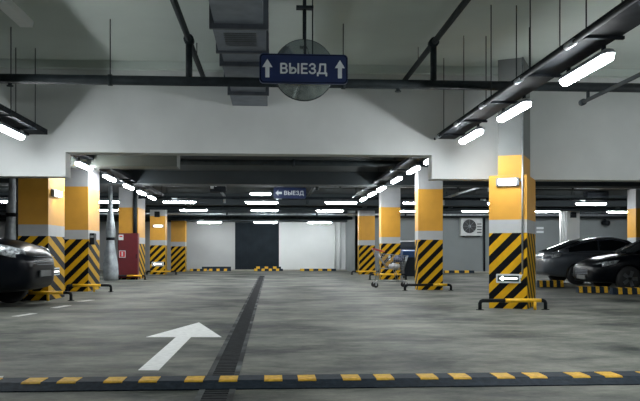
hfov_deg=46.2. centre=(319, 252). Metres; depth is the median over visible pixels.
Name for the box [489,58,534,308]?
column
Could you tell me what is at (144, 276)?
guard
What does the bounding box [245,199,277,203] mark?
lamp
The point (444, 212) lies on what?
trim
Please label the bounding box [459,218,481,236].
air conditioner
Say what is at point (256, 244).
door
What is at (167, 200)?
lamp
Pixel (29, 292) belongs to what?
guard
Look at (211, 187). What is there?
ceiling pipe
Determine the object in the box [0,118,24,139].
lamp
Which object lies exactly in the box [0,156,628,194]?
ceiling
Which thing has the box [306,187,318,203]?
ceiling pipe
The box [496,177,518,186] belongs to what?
lamp
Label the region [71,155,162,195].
cable tray
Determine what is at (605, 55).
lamp
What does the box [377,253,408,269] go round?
basket
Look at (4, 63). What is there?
trim
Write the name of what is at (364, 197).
lamp
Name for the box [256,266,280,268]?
wheel stop
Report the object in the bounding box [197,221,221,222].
lamp
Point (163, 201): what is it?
diffuser
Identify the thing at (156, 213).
speaker box
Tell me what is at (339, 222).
downpipe
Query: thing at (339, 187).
pipe
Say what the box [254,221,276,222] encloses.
lamp
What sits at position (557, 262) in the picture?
car
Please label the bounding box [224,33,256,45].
grille
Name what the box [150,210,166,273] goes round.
column
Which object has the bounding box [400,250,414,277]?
waste bin
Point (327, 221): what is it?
lamp
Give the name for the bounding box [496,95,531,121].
lamp
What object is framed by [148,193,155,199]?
lamp
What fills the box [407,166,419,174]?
diffuser
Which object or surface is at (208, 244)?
wall
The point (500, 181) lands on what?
diffuser
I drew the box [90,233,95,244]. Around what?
box
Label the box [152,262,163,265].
arrow sign
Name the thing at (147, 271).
guard
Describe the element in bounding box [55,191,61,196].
diffuser
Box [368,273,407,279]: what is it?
guard
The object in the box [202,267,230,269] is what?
wheel stop
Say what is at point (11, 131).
diffuser
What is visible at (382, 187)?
lamp
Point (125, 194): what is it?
column
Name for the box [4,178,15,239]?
pipe
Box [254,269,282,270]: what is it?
wheel stop
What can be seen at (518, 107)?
diffuser
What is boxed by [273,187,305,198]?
exit sign
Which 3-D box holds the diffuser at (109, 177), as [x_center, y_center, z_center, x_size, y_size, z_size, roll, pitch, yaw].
[-5.539,-1.959,19.741,0.112,0.066,1.250,0,0,-4]
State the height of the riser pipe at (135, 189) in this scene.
1.753 m
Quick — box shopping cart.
[371,248,408,287]
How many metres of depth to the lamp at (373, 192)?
24.88 m
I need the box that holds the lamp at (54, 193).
[51,189,61,197]
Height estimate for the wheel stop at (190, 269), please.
0.134 m
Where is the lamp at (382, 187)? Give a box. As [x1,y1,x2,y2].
[376,183,385,191]
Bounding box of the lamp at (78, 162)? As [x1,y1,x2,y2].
[75,158,91,170]
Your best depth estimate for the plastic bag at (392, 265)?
21.79 m
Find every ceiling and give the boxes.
[0,0,639,68]
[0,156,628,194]
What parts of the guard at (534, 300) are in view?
rail, leg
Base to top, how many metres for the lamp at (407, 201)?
0.184 m
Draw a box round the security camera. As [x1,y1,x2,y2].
[601,219,609,225]
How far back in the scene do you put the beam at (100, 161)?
17.28 m
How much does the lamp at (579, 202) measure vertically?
0.184 m
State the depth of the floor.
9.09 m
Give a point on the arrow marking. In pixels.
(182, 335)
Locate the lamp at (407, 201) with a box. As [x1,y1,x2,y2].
[403,200,414,203]
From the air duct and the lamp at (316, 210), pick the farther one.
the lamp at (316, 210)
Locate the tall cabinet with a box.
[118,233,138,279]
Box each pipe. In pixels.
[0,19,639,92]
[0,206,626,211]
[0,212,626,215]
[0,215,352,219]
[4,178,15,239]
[103,185,118,280]
[133,187,136,232]
[170,0,205,76]
[180,159,427,166]
[210,186,225,202]
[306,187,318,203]
[339,187,633,188]
[402,0,470,80]
[443,188,488,204]
[578,72,639,105]
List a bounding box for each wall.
[0,68,639,181]
[0,222,234,269]
[279,222,344,268]
[345,210,357,272]
[355,210,626,272]
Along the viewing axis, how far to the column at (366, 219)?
35.00 m
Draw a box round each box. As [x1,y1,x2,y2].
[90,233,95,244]
[154,211,159,216]
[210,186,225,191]
[570,212,575,217]
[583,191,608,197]
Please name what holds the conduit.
attached to the column at (504, 202)
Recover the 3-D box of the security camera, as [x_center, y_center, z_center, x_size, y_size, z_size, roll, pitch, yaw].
[14.525,-1.566,38.247,0.332,0.358,0.555,0,0,-22]
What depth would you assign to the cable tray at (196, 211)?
39.91 m
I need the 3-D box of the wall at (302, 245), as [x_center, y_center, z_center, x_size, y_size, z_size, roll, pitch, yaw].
[-0.341,-0.750,42.669,3.979,3.500,0.200,0,0,-4]
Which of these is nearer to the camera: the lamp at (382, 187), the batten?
the batten
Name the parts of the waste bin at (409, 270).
lid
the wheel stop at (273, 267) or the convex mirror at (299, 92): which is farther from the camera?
the wheel stop at (273, 267)
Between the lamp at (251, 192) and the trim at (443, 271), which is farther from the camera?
the trim at (443, 271)
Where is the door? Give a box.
[235,223,278,268]
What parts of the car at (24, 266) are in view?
licence plate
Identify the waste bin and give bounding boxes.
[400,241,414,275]
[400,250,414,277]
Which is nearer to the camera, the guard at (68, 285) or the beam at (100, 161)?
the beam at (100, 161)
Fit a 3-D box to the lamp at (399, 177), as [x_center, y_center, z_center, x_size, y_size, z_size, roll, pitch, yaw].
[2.063,-2.018,20.266,0.128,0.184,1.280,0,0,-4]
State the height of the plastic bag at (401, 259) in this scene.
0.213 m
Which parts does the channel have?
edge rail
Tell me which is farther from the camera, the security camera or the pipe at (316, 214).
the security camera
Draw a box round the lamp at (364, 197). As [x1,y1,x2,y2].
[360,195,366,201]
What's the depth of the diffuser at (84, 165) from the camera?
16.89 m
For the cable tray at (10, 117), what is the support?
hanging from the ceiling at (376, 32)
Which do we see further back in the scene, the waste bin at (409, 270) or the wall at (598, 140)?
the waste bin at (409, 270)
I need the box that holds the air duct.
[209,0,268,105]
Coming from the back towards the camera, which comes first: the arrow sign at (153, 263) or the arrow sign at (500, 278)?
the arrow sign at (153, 263)
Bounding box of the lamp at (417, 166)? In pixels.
[406,162,420,174]
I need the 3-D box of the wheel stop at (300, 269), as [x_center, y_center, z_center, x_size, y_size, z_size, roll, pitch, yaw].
[-0.109,0.933,41.630,2.002,0.134,0.152,0,0,-4]
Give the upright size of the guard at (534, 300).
0.200 m
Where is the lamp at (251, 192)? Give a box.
[250,191,270,194]
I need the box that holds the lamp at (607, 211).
[607,211,626,212]
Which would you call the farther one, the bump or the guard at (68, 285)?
the guard at (68, 285)
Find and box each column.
[18,178,64,299]
[65,169,99,290]
[119,187,144,278]
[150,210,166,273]
[171,221,186,271]
[358,211,374,273]
[379,188,399,279]
[415,167,442,289]
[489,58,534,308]
[560,211,579,243]
[627,189,639,242]
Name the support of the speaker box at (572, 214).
attached to the column at (569, 227)
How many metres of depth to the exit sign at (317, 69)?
10.05 m
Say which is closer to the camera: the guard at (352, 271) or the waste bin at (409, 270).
the waste bin at (409, 270)
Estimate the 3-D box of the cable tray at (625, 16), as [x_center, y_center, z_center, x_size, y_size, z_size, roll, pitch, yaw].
[2.960,-2.804,4.653,0.446,1.393,18.900,0,0,-4]
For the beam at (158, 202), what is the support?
attached to the ceiling at (3, 188)
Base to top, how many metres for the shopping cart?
1.141 m
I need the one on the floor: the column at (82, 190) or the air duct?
the column at (82, 190)
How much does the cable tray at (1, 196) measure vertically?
0.437 m
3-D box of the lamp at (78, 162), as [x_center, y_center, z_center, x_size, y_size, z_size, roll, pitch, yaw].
[-5.363,-2.018,17.044,0.128,0.184,1.280,0,0,-4]
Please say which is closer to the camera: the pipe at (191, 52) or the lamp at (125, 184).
the pipe at (191, 52)
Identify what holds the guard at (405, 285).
on the floor
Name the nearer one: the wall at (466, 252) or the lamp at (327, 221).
the wall at (466, 252)
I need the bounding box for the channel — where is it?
[193,276,264,400]
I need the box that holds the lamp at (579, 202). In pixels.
[575,201,606,204]
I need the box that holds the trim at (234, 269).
[100,269,346,270]
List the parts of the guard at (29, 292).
rail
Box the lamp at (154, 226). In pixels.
[153,225,163,227]
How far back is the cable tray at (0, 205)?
34.50 m
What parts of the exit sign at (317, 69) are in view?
panel, hanger rod, hanger rod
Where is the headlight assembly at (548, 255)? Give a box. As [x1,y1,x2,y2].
[542,253,561,257]
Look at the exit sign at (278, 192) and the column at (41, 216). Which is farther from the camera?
the exit sign at (278, 192)
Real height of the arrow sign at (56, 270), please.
0.160 m
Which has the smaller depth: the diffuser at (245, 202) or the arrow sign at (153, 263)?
the diffuser at (245, 202)
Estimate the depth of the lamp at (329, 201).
29.20 m
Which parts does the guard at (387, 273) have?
rail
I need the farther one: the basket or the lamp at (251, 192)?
the lamp at (251, 192)
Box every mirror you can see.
[277,0,330,100]
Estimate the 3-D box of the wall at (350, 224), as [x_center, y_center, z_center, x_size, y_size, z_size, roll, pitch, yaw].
[1.714,-0.750,40.197,0.200,3.500,5.000,0,0,-4]
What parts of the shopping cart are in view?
frame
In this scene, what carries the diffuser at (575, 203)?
attached to the lamp at (579, 202)
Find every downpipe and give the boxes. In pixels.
[16,178,17,239]
[334,222,335,268]
[339,222,340,268]
[483,218,484,270]
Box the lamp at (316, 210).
[316,210,343,211]
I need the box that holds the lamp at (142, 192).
[136,187,145,195]
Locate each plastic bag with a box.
[388,263,399,267]
[393,255,403,261]
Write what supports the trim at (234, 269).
attached to the wall at (208, 244)
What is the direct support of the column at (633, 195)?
on the floor
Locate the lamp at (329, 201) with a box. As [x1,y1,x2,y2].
[325,200,356,203]
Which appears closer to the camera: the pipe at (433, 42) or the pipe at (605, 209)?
the pipe at (433, 42)
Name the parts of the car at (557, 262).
roof trim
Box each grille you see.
[33,256,53,264]
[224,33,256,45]
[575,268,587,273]
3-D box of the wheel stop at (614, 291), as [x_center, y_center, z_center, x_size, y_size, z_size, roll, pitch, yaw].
[7.494,0.918,18.099,0.939,0.164,0.202,0,0,-4]
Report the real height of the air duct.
0.779 m
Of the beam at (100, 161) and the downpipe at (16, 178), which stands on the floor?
the downpipe at (16, 178)
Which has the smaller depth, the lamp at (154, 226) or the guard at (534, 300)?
the guard at (534, 300)
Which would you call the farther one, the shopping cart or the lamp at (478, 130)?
the shopping cart
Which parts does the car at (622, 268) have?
licence plate, hood trim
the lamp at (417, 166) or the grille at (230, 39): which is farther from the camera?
the lamp at (417, 166)
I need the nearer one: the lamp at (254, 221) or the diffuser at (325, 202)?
the diffuser at (325, 202)
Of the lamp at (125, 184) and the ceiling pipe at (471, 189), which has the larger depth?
the ceiling pipe at (471, 189)
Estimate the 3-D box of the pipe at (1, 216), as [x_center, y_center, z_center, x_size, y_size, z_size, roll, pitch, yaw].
[-8.404,-2.091,38.133,20.200,0.817,0.234,0,0,-4]
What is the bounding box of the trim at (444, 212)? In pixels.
[375,211,626,217]
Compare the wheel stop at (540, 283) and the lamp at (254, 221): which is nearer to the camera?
the wheel stop at (540, 283)
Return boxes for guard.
[20,291,73,300]
[66,284,113,291]
[118,275,146,279]
[145,271,177,274]
[350,271,378,274]
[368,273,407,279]
[402,284,452,290]
[476,298,549,309]
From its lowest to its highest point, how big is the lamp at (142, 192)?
0.184 m
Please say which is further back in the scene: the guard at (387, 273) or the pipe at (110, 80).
the guard at (387, 273)
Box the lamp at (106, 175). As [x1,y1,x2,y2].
[102,171,115,181]
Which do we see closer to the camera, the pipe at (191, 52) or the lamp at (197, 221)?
the pipe at (191, 52)
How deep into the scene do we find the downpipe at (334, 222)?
42.55 m
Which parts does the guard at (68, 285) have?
rail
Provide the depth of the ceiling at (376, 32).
11.80 m
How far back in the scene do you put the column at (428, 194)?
20.30 m
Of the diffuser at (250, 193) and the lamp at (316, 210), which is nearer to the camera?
the diffuser at (250, 193)
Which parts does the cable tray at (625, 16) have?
hanger rod, hanger rod, hanger rod, hanger rod, hanger rod, hanger rod, hanger rod, hanger rod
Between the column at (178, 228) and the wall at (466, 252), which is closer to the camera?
the wall at (466, 252)
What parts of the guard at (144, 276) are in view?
rail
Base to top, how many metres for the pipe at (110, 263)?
3.500 m
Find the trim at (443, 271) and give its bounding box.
[375,271,488,272]
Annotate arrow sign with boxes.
[54,268,59,274]
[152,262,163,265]
[496,274,520,282]
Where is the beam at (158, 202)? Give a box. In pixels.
[0,192,626,206]
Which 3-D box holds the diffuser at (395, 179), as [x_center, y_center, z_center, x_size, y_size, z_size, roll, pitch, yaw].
[2.063,-1.959,20.266,0.112,0.066,1.250,0,0,-4]
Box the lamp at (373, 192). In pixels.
[368,189,375,196]
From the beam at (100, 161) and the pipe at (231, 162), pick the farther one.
the pipe at (231, 162)
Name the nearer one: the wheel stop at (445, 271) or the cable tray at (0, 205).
the cable tray at (0, 205)
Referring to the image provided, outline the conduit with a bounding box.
[519,57,523,278]
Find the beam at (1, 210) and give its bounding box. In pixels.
[0,209,346,221]
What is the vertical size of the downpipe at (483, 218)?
2.710 m
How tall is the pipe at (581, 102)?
0.245 m
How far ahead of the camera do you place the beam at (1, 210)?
41.24 m
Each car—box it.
[0,238,53,302]
[535,237,630,284]
[573,240,639,287]
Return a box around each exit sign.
[259,0,347,84]
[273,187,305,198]
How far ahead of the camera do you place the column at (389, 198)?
28.30 m
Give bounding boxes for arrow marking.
[139,322,220,369]
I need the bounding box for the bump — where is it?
[0,371,639,391]
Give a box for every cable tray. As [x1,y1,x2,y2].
[0,27,47,135]
[0,190,626,200]
[0,205,626,207]
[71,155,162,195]
[100,211,199,219]
[352,157,424,197]
[434,0,639,139]
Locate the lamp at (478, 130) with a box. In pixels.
[459,124,483,143]
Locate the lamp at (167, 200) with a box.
[163,199,195,202]
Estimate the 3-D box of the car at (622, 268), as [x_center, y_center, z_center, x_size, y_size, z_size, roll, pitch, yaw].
[9.461,0.241,20.510,4.778,1.518,2.138,0,0,-4]
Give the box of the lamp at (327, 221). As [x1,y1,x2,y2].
[308,220,330,222]
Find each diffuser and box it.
[0,125,23,139]
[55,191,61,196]
[75,162,91,170]
[103,175,115,181]
[123,184,133,189]
[163,201,194,202]
[245,202,277,203]
[250,193,270,194]
[325,202,356,203]
[391,177,401,183]
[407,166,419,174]
[497,102,530,121]
[498,179,515,184]
[575,203,606,204]
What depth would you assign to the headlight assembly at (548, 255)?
23.67 m
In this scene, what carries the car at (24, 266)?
on the floor
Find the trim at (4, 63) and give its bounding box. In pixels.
[0,59,639,77]
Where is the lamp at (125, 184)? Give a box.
[123,181,133,189]
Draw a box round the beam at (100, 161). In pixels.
[71,155,179,168]
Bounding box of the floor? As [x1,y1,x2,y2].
[0,271,639,400]
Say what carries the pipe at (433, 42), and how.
hanging from the ceiling at (376, 32)
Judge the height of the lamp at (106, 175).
0.184 m
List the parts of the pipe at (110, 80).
hanger rod, hanger rod, hanger rod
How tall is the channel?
0.066 m
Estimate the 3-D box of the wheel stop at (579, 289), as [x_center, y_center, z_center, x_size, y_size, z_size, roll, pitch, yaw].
[6.818,0.918,18.799,0.750,0.164,0.202,0,0,-4]
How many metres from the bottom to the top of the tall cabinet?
1.747 m
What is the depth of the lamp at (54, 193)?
16.20 m
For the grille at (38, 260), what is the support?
attached to the car at (24, 266)
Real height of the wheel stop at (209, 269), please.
0.134 m
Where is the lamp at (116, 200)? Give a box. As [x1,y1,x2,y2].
[100,199,118,202]
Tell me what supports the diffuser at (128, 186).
attached to the lamp at (125, 184)
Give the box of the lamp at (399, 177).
[391,173,401,183]
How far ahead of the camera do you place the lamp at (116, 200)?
28.62 m
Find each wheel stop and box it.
[190,269,206,270]
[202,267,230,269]
[209,269,230,270]
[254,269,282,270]
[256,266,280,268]
[300,269,335,270]
[444,270,473,272]
[537,280,563,286]
[576,286,607,292]
[610,287,639,294]
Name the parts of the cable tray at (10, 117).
hanger rod, hanger rod, hanger rod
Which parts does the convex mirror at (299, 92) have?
hanger rod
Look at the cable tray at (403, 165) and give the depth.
20.19 m
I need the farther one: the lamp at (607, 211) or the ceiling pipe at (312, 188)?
the lamp at (607, 211)
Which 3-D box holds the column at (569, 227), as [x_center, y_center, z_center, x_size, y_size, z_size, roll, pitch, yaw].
[11.753,-0.750,35.609,0.926,3.500,0.600,0,0,-4]
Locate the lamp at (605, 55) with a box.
[559,45,614,85]
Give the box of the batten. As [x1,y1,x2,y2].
[0,0,33,26]

